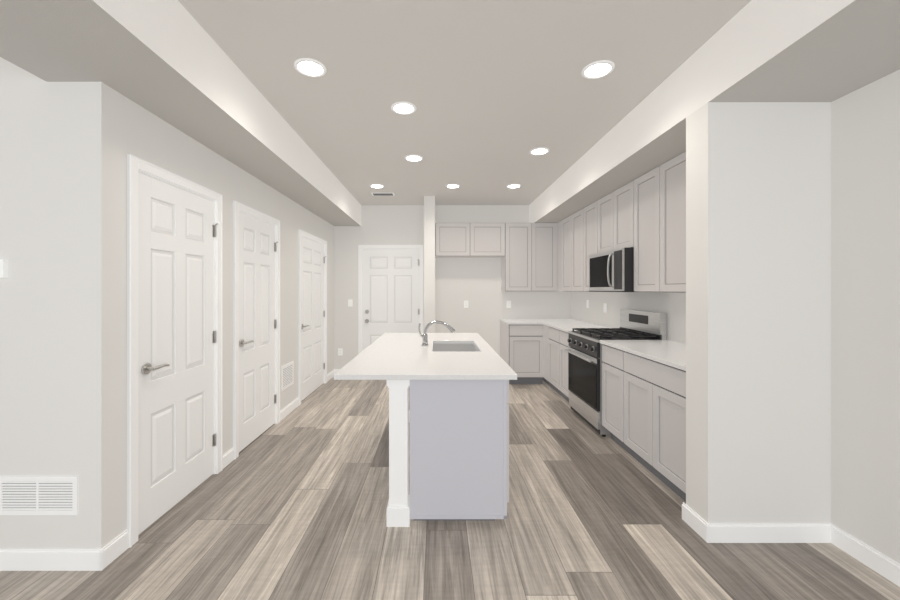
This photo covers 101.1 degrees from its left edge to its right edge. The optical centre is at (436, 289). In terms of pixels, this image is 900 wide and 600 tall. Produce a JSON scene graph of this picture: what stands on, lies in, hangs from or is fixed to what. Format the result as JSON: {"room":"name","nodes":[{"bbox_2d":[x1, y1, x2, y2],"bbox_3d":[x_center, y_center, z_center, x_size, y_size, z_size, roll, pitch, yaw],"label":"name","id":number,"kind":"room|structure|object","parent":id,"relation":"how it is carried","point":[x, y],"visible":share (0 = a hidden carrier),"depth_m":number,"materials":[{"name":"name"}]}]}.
{"room":"kitchen","nodes":[
{"label":"kitchen","id":0,"kind":"room"},
{"bbox_2d":[0,57,76,548],"bbox_3d":[-2.640,0.005,1.890,1.720,2.750,0.120,0,0,0],"label":"wall","id":1,"kind":"structure","parent":0,"point":[38,285],"depth_m":1.83,"materials":[{"name":"white paint"}]},
{"bbox_2d":[0,259,7,277],"bbox_3d":[-2.180,-0.105,1.818,0.120,0.090,0.024,0,0,0],"label":"thermostat","id":2,"kind":"object","parent":1,"relation":"attached to","point":[3,268],"visible":0.98,"depth_m":1.81,"materials":[{"name":"white plastic"}]},
{"bbox_2d":[0,476,77,514],"bbox_3d":[-1.972,1.015,1.827,0.395,0.190,0.006,0,0,0],"label":"air vent","id":3,"kind":"object","parent":1,"relation":"in","point":[38,495],"visible":1,"depth_m":1.82,"materials":[{"name":"white metal"}]},
{"bbox_2d":[0,538,115,570],"bbox_3d":[-2.574,1.329,1.838,1.853,0.102,0.043,0,0,0],"label":"baseboard","id":4,"kind":"structure","parent":1,"relation":"attached to","point":[10,559],"depth_m":1.82,"materials":[{"name":"white wood"}]},
{"bbox_2d":[0,0,360,225],"bbox_3d":[-1.577,-1.200,1.350,0.705,0.340,9.300,0,0,0],"label":"ceiling","id":5,"kind":"structure","parent":0,"point":[170,62],"depth_m":1.86,"materials":[{"name":"grey paint"}]},
{"bbox_2d":[77,82,333,548],"bbox_3d":[-1.720,0.005,3.965,0.120,2.750,4.270,0,0,0],"label":"wall","id":6,"kind":"structure","parent":0,"point":[114,128],"depth_m":1.92,"materials":[{"name":"white paint"}]},
{"bbox_2d":[127,154,222,547],"bbox_3d":[-1.726,0.319,2.405,0.173,2.123,0.884,0,0,0],"label":"door frame","id":7,"kind":"structure","parent":6,"relation":"attached to","point":[135,165],"depth_m":2.02,"materials":[{"name":"white wood"}]},
{"bbox_2d":[138,172,219,534],"bbox_3d":[-1.652,0.354,2.409,0.097,2.028,0.728,0,0,0],"label":"door","id":8,"kind":"structure","parent":6,"relation":"in","point":[176,335],"depth_m":2.35,"materials":[{"name":"white wood"}]},
{"bbox_2d":[233,201,279,459],"bbox_3d":[-1.726,0.319,3.440,0.173,2.123,0.894,0,0,0],"label":"door frame","id":9,"kind":"structure","parent":6,"relation":"attached to","point":[238,207],"depth_m":3.06,"materials":[{"name":"white wood"}]},
{"bbox_2d":[239,212,279,451],"bbox_3d":[-1.652,0.354,3.444,0.097,2.028,0.738,0,0,0],"label":"door","id":10,"kind":"structure","parent":6,"relation":"in","point":[257,320],"depth_m":3.42,"materials":[{"name":"white wood"}]},
{"bbox_2d":[282,361,293,390],"bbox_3d":[-1.657,0.950,4.110,0.006,0.260,0.320,0,0,0],"label":"air vent","id":11,"kind":"object","parent":6,"relation":"in","point":[287,375],"visible":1,"depth_m":4.11,"materials":[{"name":"white metal"}]},
{"bbox_2d":[280,397,298,420],"bbox_3d":[-1.653,1.329,4.148,0.013,0.102,0.553,0,0,0],"label":"baseboard","id":12,"kind":"structure","parent":6,"relation":"attached to","point":[294,404],"depth_m":4.13,"materials":[{"name":"white wood"}]},
{"bbox_2d":[298,229,326,404],"bbox_3d":[-1.726,0.319,4.970,0.173,2.123,1.124,0,0,0],"label":"door frame","id":13,"kind":"structure","parent":6,"relation":"attached to","point":[302,233],"depth_m":4.55,"materials":[{"name":"white wood"}]},
{"bbox_2d":[301,236,326,400],"bbox_3d":[-1.652,0.354,4.974,0.097,2.028,0.968,0,0,0],"label":"door","id":14,"kind":"structure","parent":6,"relation":"in","point":[312,316],"depth_m":4.95,"materials":[{"name":"white wood"}]},
{"bbox_2d":[327,369,335,381],"bbox_3d":[-1.653,1.329,5.748,0.013,0.102,0.464,0,0,0],"label":"baseboard","id":15,"kind":"structure","parent":6,"relation":"attached to","point":[331,374],"depth_m":5.76,"materials":[{"name":"white wood"}]},
{"bbox_2d":[424,196,434,332],"bbox_3d":[-0.110,0.005,5.685,0.160,2.750,0.590,0,0,0],"label":"wall","id":16,"kind":"structure","parent":0,"point":[429,258],"depth_m":5.39,"materials":[{"name":"white paint"}]},
{"bbox_2d":[0,377,899,599],"bbox_3d":[-0.600,1.420,1.450,6.000,0.080,9.700,0,0,0],"label":"floor","id":17,"kind":"structure","parent":0,"point":[293,504],"depth_m":2.03,"materials":[{"name":"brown wood"}]},
{"bbox_2d":[387,381,508,526],"bbox_3d":[0.067,0.938,3.068,0.720,0.886,1.825,0,0,0],"label":"kitchen island","id":18,"kind":"object","parent":17,"relation":"on","point":[456,415],"depth_m":2.16,"materials":[{"name":"grey wood"}]},
{"bbox_2d":[334,333,516,380],"bbox_3d":[-0.064,0.480,3.027,1.010,0.030,1.984,0,0,0],"label":"island countertop","id":19,"kind":"structure","parent":18,"relation":"on","point":[395,356],"depth_m":2.37,"materials":[{"name":"white stone"}]},
{"bbox_2d":[418,321,453,344],"bbox_3d":[-0.003,0.360,3.111,0.312,0.208,0.060,0,0,0],"label":"faucet","id":20,"kind":"object","parent":19,"relation":"on","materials":[{"name":"silver metal"}]},
{"bbox_2d":[434,341,473,348],"bbox_3d":[0.149,0.596,3.100,0.394,0.226,0.625,0,0,0],"label":"sink","id":21,"kind":"object","parent":19,"relation":"in","point":[437,344],"depth_m":3.41,"materials":[{"name":"silver metal"}]},
{"bbox_2d":[500,319,539,383],"bbox_3d":[1.286,0.938,5.659,0.530,0.886,0.637,0,0,0],"label":"base cabinet","id":22,"kind":"object","parent":17,"relation":"on","point":[519,342],"depth_m":5.35,"materials":[{"name":"grey wood"}]},
{"bbox_2d":[504,319,583,322],"bbox_3d":[1.585,0.479,5.651,1.144,0.030,0.654,0,0,0],"label":"countertop","id":23,"kind":"structure","parent":22,"relation":"on","point":[505,320],"depth_m":5.46,"materials":[{"name":"white stone"}]},
{"bbox_2d":[548,323,610,330],"bbox_3d":[1.835,0.479,4.773,0.644,0.030,1.101,0,0,0],"label":"countertop","id":24,"kind":"structure","parent":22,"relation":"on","point":[559,326],"depth_m":4.76,"materials":[{"name":"white stone"}]},
{"bbox_2d":[540,323,547,383],"bbox_3d":[1.820,0.938,5.197,0.673,0.886,0.326,0,0,0],"label":"base cabinet","id":25,"kind":"object","parent":17,"relation":"on","point":[543,326],"depth_m":5.32,"materials":[{"name":"grey wood"}]},
{"bbox_2d":[548,327,555,390],"bbox_3d":[1.843,0.938,4.831,0.626,0.886,0.534,0,0,0],"label":"base cabinet","id":26,"kind":"object","parent":17,"relation":"on","point":[551,330],"depth_m":4.95,"materials":[{"name":"grey wood"}]},
{"bbox_2d":[556,331,599,401],"bbox_3d":[1.843,0.938,4.461,0.626,0.886,0.472,0,0,0],"label":"base cabinet","id":27,"kind":"object","parent":17,"relation":"on","point":[562,337],"depth_m":4.55,"materials":[{"name":"grey wood"}]},
{"bbox_2d":[601,343,615,441],"bbox_3d":[1.843,0.938,3.209,0.626,0.886,0.471,0,0,0],"label":"base cabinet","id":28,"kind":"object","parent":17,"relation":"on","point":[608,353],"depth_m":3.31,"materials":[{"name":"grey wood"}]},
{"bbox_2d":[565,309,665,436],"bbox_3d":[1.789,0.797,3.835,0.702,1.165,0.762,0,0,0],"label":"gas range","id":29,"kind":"object","parent":17,"relation":"on","point":[584,351],"visible":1,"depth_m":3.69,"materials":[{"name":"metal"}]},
{"bbox_2d":[616,351,685,501],"bbox_3d":[1.843,0.938,2.661,0.626,0.886,0.892,0,0,0],"label":"base cabinet","id":30,"kind":"object","parent":17,"relation":"on","point":[644,402],"depth_m":2.62,"materials":[{"name":"grey wood"}]},
{"bbox_2d":[600,340,685,370],"bbox_3d":[1.835,0.479,2.831,0.644,0.030,1.234,0,0,0],"label":"countertop","id":31,"kind":"structure","parent":30,"relation":"on","point":[670,353],"depth_m":2.89,"materials":[{"name":"white stone"}]},
{"bbox_2d":[334,205,570,368],"bbox_3d":[0.310,0.005,6.040,3.940,2.750,0.120,0,0,0],"label":"wall","id":32,"kind":"structure","parent":0,"point":[475,283],"depth_m":5.98,"materials":[{"name":"white paint"}]},
{"bbox_2d":[338,348,342,354],"bbox_3d":[-1.560,1.000,5.976,0.072,0.115,0.008,0,0,0],"label":"electrical outlet","id":33,"kind":"object","parent":32,"relation":"attached to","point":[340,351],"visible":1,"depth_m":5.97,"materials":[{"name":"white plastic"}]},
{"bbox_2d":[348,299,352,306],"bbox_3d":[-1.400,0.210,5.974,0.072,0.115,0.011,0,0,0],"label":"light switch","id":34,"kind":"object","parent":32,"relation":"attached to","point":[350,302],"visible":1,"depth_m":5.97,"materials":[{"name":"white plastic"}]},
{"bbox_2d":[358,245,422,353],"bbox_3d":[-0.745,0.319,6.045,1.078,2.123,0.173,0,0,0],"label":"door frame","id":35,"kind":"structure","parent":32,"relation":"attached to","point":[360,296],"depth_m":5.96,"materials":[{"name":"white wood"}]},
{"bbox_2d":[363,249,419,349],"bbox_3d":[-0.741,0.354,5.971,0.922,2.028,0.101,0,0,0],"label":"entry door","id":36,"kind":"structure","parent":32,"relation":"in","point":[390,290],"depth_m":5.99,"materials":[{"name":"white wood"}]},
{"bbox_2d":[435,223,474,257],"bbox_3d":[0.269,-0.772,5.809,0.592,0.513,0.337,0,0,0],"label":"upper cabinet","id":37,"kind":"object","parent":32,"relation":"attached to","point":[452,240],"depth_m":5.65,"materials":[{"name":"grey wood"}]},
{"bbox_2d":[475,223,502,259],"bbox_3d":[0.742,-0.772,5.809,0.595,0.513,0.337,0,0,0],"label":"upper cabinet","id":38,"kind":"object","parent":32,"relation":"attached to","point":[488,236],"depth_m":5.65,"materials":[{"name":"grey wood"}]},
{"bbox_2d":[501,223,538,290],"bbox_3d":[1.272,-0.504,5.809,0.466,1.048,0.337,0,0,0],"label":"upper cabinet","id":39,"kind":"object","parent":32,"relation":"attached to","point":[520,262],"depth_m":5.65,"materials":[{"name":"grey wood"}]},
{"bbox_2d":[539,223,554,290],"bbox_3d":[1.617,-0.504,5.809,0.465,1.048,0.337,0,0,0],"label":"upper cabinet","id":40,"kind":"object","parent":32,"relation":"attached to","point":[546,230],"depth_m":5.65,"materials":[{"name":"grey wood"}]},
{"bbox_2d":[178,0,750,204],"bbox_3d":[-0.600,-1.420,1.450,6.000,0.100,9.700,0,0,0],"label":"ceiling","id":41,"kind":"structure","parent":0,"point":[494,92],"depth_m":2.37,"materials":[{"name":"grey paint"}]},
{"bbox_2d":[294,58,325,76],"bbox_3d":[-0.780,-1.366,2.280,0.190,0.008,0.190,0,0,0],"label":"recessed light","id":42,"kind":"object","parent":41,"relation":"in","point":[303,66],"visible":1,"depth_m":2.27,"materials":[{"name":"white plastic"}]},
{"bbox_2d":[370,184,383,187],"bbox_3d":[-0.790,-1.366,4.870,0.190,0.008,0.190,0,0,0],"label":"recessed light","id":43,"kind":"object","parent":41,"relation":"in","point":[376,186],"visible":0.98,"depth_m":4.87,"materials":[{"name":"white plastic"}]},
{"bbox_2d":[371,193,394,195],"bbox_3d":[-0.770,-1.365,5.280,0.320,0.009,0.140,0,0,0],"label":"ceiling vent","id":44,"kind":"object","parent":41,"relation":"in","point":[382,194],"visible":0.98,"depth_m":5.27,"materials":[{"name":"white metal"}]},
{"bbox_2d":[391,102,415,114],"bbox_3d":[-0.250,-1.366,2.785,0.190,0.008,0.190,0,0,0],"label":"recessed light","id":45,"kind":"object","parent":41,"relation":"in","point":[404,108],"visible":1,"depth_m":2.78,"materials":[{"name":"white plastic"}]},
{"bbox_2d":[405,155,422,161],"bbox_3d":[-0.240,-1.366,3.840,0.190,0.008,0.190,0,0,0],"label":"recessed light","id":46,"kind":"object","parent":41,"relation":"in","point":[414,158],"visible":1,"depth_m":3.84,"materials":[{"name":"white plastic"}]},
{"bbox_2d":[446,184,459,187],"bbox_3d":[0.210,-1.366,4.870,0.190,0.008,0.190,0,0,0],"label":"recessed light","id":47,"kind":"object","parent":41,"relation":"in","point":[452,186],"visible":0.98,"depth_m":4.87,"materials":[{"name":"white plastic"}]},
{"bbox_2d":[506,184,520,187],"bbox_3d":[1.010,-1.366,4.870,0.190,0.008,0.190,0,0,0],"label":"recessed light","id":48,"kind":"object","parent":41,"relation":"in","point":[513,186],"visible":0.98,"depth_m":4.87,"materials":[{"name":"white plastic"}]},
{"bbox_2d":[530,147,548,154],"bbox_3d":[1.010,-1.366,3.650,0.190,0.008,0.190,0,0,0],"label":"recessed light","id":49,"kind":"object","parent":41,"relation":"in","point":[539,151],"visible":1,"depth_m":3.65,"materials":[{"name":"white plastic"}]},
{"bbox_2d":[581,60,614,78],"bbox_3d":[1.000,-1.366,2.300,0.190,0.008,0.190,0,0,0],"label":"recessed light","id":50,"kind":"object","parent":41,"relation":"in","point":[598,69],"visible":1,"depth_m":2.29,"materials":[{"name":"white plastic"}]},
{"bbox_2d":[529,0,899,222],"bbox_3d":[1.833,-1.200,1.350,0.693,0.340,9.300,0,0,0],"label":"ceiling","id":51,"kind":"structure","parent":0,"point":[791,50],"depth_m":1.88,"materials":[{"name":"grey paint"}]},
{"bbox_2d":[571,69,899,563],"bbox_3d":[2.220,0.005,1.340,0.120,2.750,9.280,0,0,0],"label":"wall","id":52,"kind":"structure","parent":0,"point":[865,314],"depth_m":1.87,"materials":[{"name":"white paint"}]},
{"bbox_2d":[555,222,558,290],"bbox_3d":[1.994,-0.504,5.682,0.327,1.048,0.591,0,0,0],"label":"upper cabinet","id":53,"kind":"object","parent":52,"relation":"attached to","point":[556,224],"depth_m":5.64,"materials":[{"name":"grey wood"}]},
{"bbox_2d":[559,218,566,290],"bbox_3d":[1.994,-0.504,5.213,0.327,1.048,0.473,0,0,0],"label":"upper cabinet","id":54,"kind":"object","parent":52,"relation":"attached to","point":[562,224],"depth_m":5.39,"materials":[{"name":"grey wood"}]},
{"bbox_2d":[567,211,578,291],"bbox_3d":[1.994,-0.504,4.835,0.327,1.048,0.537,0,0,0],"label":"upper cabinet","id":55,"kind":"object","parent":52,"relation":"attached to","point":[573,220],"depth_m":4.98,"materials":[{"name":"grey wood"}]},
{"bbox_2d":[579,202,594,291],"bbox_3d":[1.994,-0.504,4.425,0.327,1.048,0.537,0,0,0],"label":"upper cabinet","id":56,"kind":"object","parent":52,"relation":"attached to","point":[586,215],"depth_m":4.56,"materials":[{"name":"grey wood"}]},
{"bbox_2d":[595,196,606,253],"bbox_3d":[1.994,-0.714,3.997,0.327,0.628,0.445,0,0,0],"label":"upper cabinet","id":57,"kind":"object","parent":52,"relation":"attached to","point":[600,205],"depth_m":4.14,"materials":[{"name":"grey wood"}]},
{"bbox_2d":[607,184,626,250],"bbox_3d":[1.994,-0.714,3.673,0.327,0.628,0.446,0,0,0],"label":"upper cabinet","id":58,"kind":"object","parent":52,"relation":"attached to","point":[616,200],"depth_m":3.77,"materials":[{"name":"grey wood"}]},
{"bbox_2d":[589,248,634,291],"bbox_3d":[1.915,-0.188,3.835,0.484,0.416,0.762,0,0,0],"label":"microwave","id":59,"kind":"object","parent":58,"relation":"attached to","point":[611,271],"visible":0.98,"depth_m":3.63,"materials":[{"name":"grey metal"}]},
{"bbox_2d":[627,171,650,291],"bbox_3d":[1.994,-0.504,3.248,0.327,1.048,0.532,0,0,0],"label":"upper cabinet","id":60,"kind":"object","parent":52,"relation":"attached to","point":[644,216],"depth_m":3.35,"materials":[{"name":"grey wood"}]},
{"bbox_2d":[651,153,682,292],"bbox_3d":[1.994,-0.504,2.843,0.327,1.048,0.532,0,0,0],"label":"upper cabinet","id":61,"kind":"object","parent":52,"relation":"attached to","point":[666,179],"depth_m":2.96,"materials":[{"name":"grey wood"}]},
{"bbox_2d":[683,152,685,292],"bbox_3d":[1.994,-0.504,2.459,0.327,1.048,0.490,0,0,0],"label":"upper cabinet","id":62,"kind":"object","parent":52,"relation":"attached to","point":[684,154],"depth_m":2.75,"materials":[{"name":"grey wood"}]},
{"bbox_2d":[832,525,899,586],"bbox_3d":[2.153,1.329,-0.635,0.013,0.102,5.330,0,0,0],"label":"baseboard","id":63,"kind":"structure","parent":52,"relation":"attached to","point":[878,562],"depth_m":1.85,"materials":[{"name":"white wood"}]},
{"bbox_2d":[686,102,830,522],"bbox_3d":[1.823,0.175,2.120,0.673,2.410,0.180,0,0,0],"label":"wall","id":64,"kind":"structure","parent":0,"point":[758,312],"depth_m":2.03,"materials":[{"name":"white paint"}]},
{"bbox_2d":[700,517,832,542],"bbox_3d":[1.807,1.329,2.023,0.666,0.102,0.013,0,0,0],"label":"baseboard","id":65,"kind":"structure","parent":64,"relation":"attached to","point":[710,532],"depth_m":2.02,"materials":[{"name":"white wood"}]}
]}

